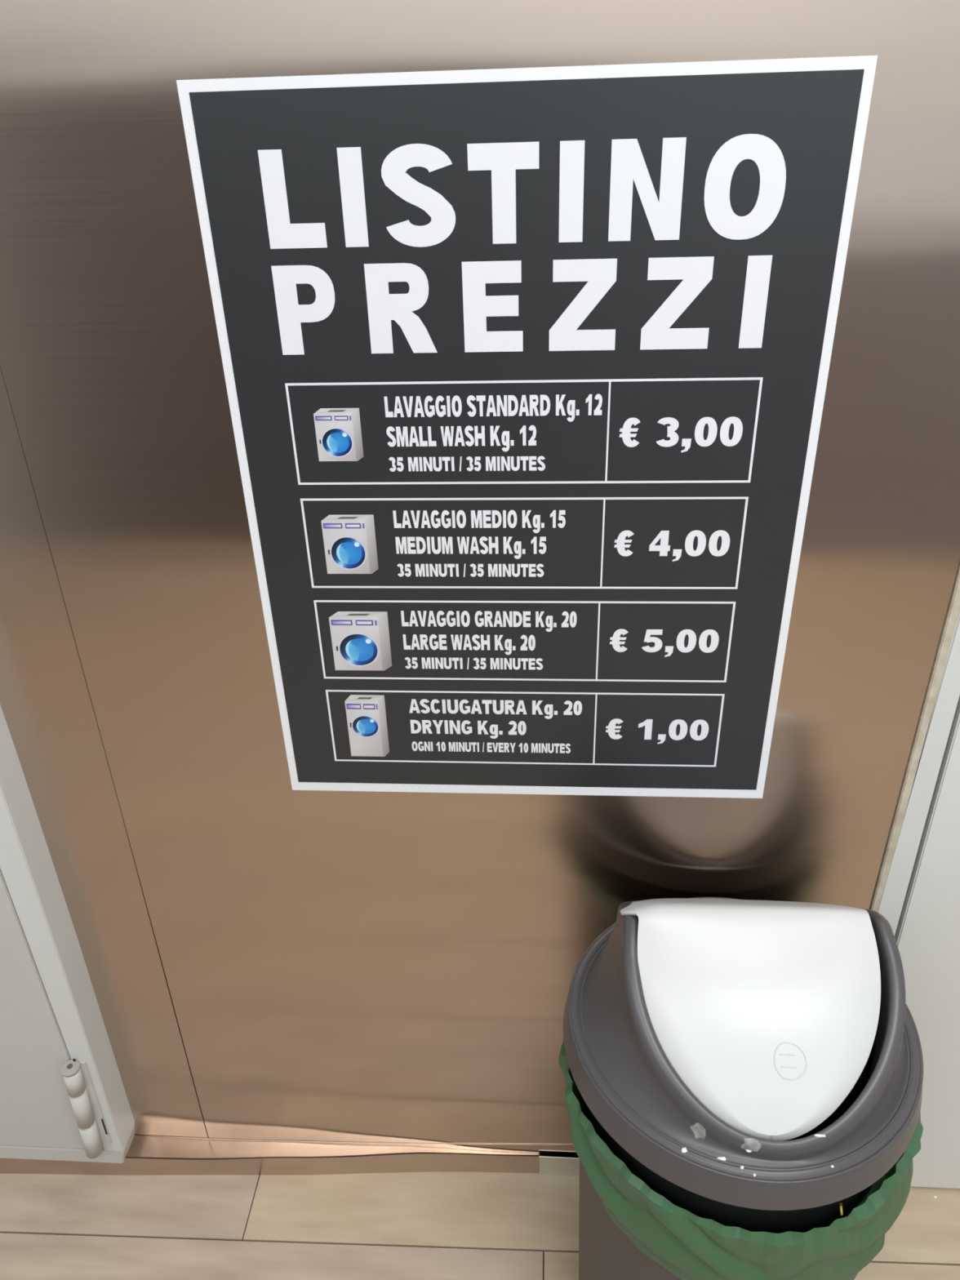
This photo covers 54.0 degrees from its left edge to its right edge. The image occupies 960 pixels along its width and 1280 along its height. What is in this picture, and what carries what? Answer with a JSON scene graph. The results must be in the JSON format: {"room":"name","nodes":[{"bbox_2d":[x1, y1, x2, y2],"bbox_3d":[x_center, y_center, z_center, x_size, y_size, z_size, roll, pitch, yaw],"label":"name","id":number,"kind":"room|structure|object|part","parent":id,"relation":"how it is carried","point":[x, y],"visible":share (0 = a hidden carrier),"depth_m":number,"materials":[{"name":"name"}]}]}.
{"room":"laundromat","nodes":[
{"label":"laundromat","id":0,"kind":"room"},
{"bbox_2d":[0,0,959,1157],"bbox_3d":[0.232,-0.385,0.740,4.200,2.600,0.121,0,30,4],"label":"wall","id":1,"kind":"structure","parent":0,"point":[266,960],"depth_m":0.92,"materials":[{"name":"brown"}]},
{"bbox_2d":[0,704,135,1163],"bbox_3d":[-1.037,-0.155,0.865,1.054,2.049,0.075,0,30,4],"label":"door","id":2,"kind":"structure","parent":1,"relation":"in","point":[63,1095],"depth_m":1.19,"materials":[{"name":"paint"}]},
{"bbox_3d":[-1.014,0.712,1.380,1.040,0.031,0.052,0,30,4],"label":"rail","id":3,"kind":"part","parent":2,"relation":"part of","materials":[{"name":"metal"}]},
{"bbox_3d":[-1.139,-0.391,0.774,1.460,2.544,0.011,0,30,4],"label":"panel","id":4,"kind":"part","parent":1,"relation":"part of","materials":[{"name":"beige metal"}]},
{"bbox_2d":[0,1135,579,1176],"bbox_3d":[-0.542,0.745,1.359,1.985,0.047,0.039,0,30,4],"label":"baseboard","id":5,"kind":"structure","parent":1,"relation":"attached to","point":[145,1155],"depth_m":1.34,"materials":[{"name":"beige wood"}]},
{"bbox_3d":[-0.032,0.720,1.337,0.955,0.064,0.012,0,30,4],"label":"panel","id":6,"kind":"part","parent":1,"relation":"part of","materials":[{"name":"beige metal"}]},
{"bbox_2d":[176,55,877,798],"bbox_3d":[0.037,-0.122,0.837,0.500,0.661,0.002,0,30,4],"label":"poster","id":7,"kind":"object","parent":1,"relation":"attached to","point":[526,370],"visible":1,"depth_m":0.79,"materials":[{"name":"black paper"}]},
{"bbox_2d":[313,408,363,461],"bbox_3d":[-0.122,-0.177,0.815,0.040,0.047,0.001,0,30,4],"label":"picture","id":8,"kind":"object","parent":7,"relation":"attached to","point":[338,433],"depth_m":0.81},
{"bbox_2d":[320,514,378,573],"bbox_3d":[-0.120,-0.088,0.867,0.049,0.059,0.001,0,30,4],"label":"picture","id":9,"kind":"object","parent":7,"relation":"attached to","point":[349,543],"depth_m":0.87},
{"bbox_2d":[328,611,391,671],"bbox_3d":[-0.116,0.002,0.918,0.057,0.066,0.001,0,30,4],"label":"picture","id":10,"kind":"object","parent":7,"relation":"on","point":[359,641],"depth_m":0.92},
{"bbox_2d":[344,694,389,756],"bbox_3d":[-0.116,0.089,0.969,0.041,0.077,0.001,0,30,4],"label":"picture","id":11,"kind":"object","parent":7,"relation":"attached to","point":[366,717],"depth_m":0.97},
{"bbox_3d":[0.034,-0.176,0.804,0.397,0.091,0.001,0,30,4],"label":"table frame","id":12,"kind":"part","parent":7,"relation":"part of","materials":[{"name":"black paper"}]},
{"bbox_3d":[0.040,0.002,0.907,0.397,0.089,0.001,0,30,4],"label":"table frame","id":13,"kind":"part","parent":7,"relation":"part of","materials":[{"name":"black paper"}]},
{"bbox_3d":[0.037,-0.087,0.856,0.397,0.090,0.001,0,30,4],"label":"table frame","id":14,"kind":"part","parent":7,"relation":"part of","materials":[{"name":"black paper"}]},
{"bbox_3d":[0.043,0.090,0.959,0.397,0.090,0.001,0,30,4],"label":"table frame","id":15,"kind":"part","parent":7,"relation":"part of","materials":[{"name":"black paper"}]},
{"bbox_2d":[869,561,959,1188],"bbox_3d":[0.924,-0.185,0.741,1.018,2.186,0.015,0,30,4],"label":"door","id":16,"kind":"structure","parent":1,"relation":"in","point":[917,889],"depth_m":1.04,"materials":[{"name":"white paint"}]},
{"bbox_3d":[0.946,-0.186,0.740,0.974,2.184,0.013,0,30,4],"label":"panel","id":17,"kind":"part","parent":16,"relation":"part of","materials":[{"name":"grey paint"}]},
{"bbox_2d":[0,1172,959,1279],"bbox_3d":[0.195,1.388,0.362,4.200,0.112,2.586,0,30,4],"label":"floor","id":18,"kind":"structure","parent":0,"point":[396,1225],"depth_m":1.28,"materials":[{"name":"brown wood"}]},
{"bbox_2d":[563,897,923,1279],"bbox_3d":[0.254,0.551,1.007,0.335,0.688,0.323,0,30,4],"label":"bin","id":19,"kind":"object","parent":18,"relation":"on","point":[714,1028],"visible":0.98,"depth_m":0.81,"materials":[{"name":"grey plastic"}]},
{"bbox_2d":[681,1146,687,1152],"bbox_3d":[0.171,0.426,0.787,0.005,0.003,0.005,0,30,4],"label":"crumb","id":20,"kind":"object","parent":19,"relation":"on","point":[683,1149],"visible":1,"depth_m":0.79,"materials":[{"name":"white"}]},
{"bbox_2d":[716,1156,725,1160],"bbox_3d":[0.200,0.430,0.778,0.008,0.002,0.005,0,30,4],"label":"crumb","id":21,"kind":"object","parent":19,"relation":"on","point":[723,1158],"visible":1,"depth_m":0.78,"materials":[{"name":"white"}]},
{"bbox_2d":[558,1039,923,1279],"bbox_3d":[0.258,0.534,1.002,0.350,0.306,0.341,0,30,4],"label":"liner","id":22,"kind":"object","parent":19,"relation":"in","point":[689,1246],"visible":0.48,"depth_m":0.84,"materials":[{"name":"green plastic"}]},
{"bbox_2d":[839,1203,843,1215],"bbox_3d":[0.310,0.488,0.807,0.003,0.014,0.005,-19,34,-27],"label":"scrap","id":23,"kind":"object","parent":22,"relation":"in","point":[841,1204],"visible":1,"depth_m":0.81,"materials":[{"name":"yellow"}]},
{"bbox_2d":[814,1133,826,1137],"bbox_3d":[0.279,0.406,0.772,0.010,0.002,0.002,0,30,4],"label":"crumb","id":24,"kind":"object","parent":19,"relation":"in","point":[816,1135],"visible":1,"depth_m":0.77,"materials":[{"name":"white"}]}
]}

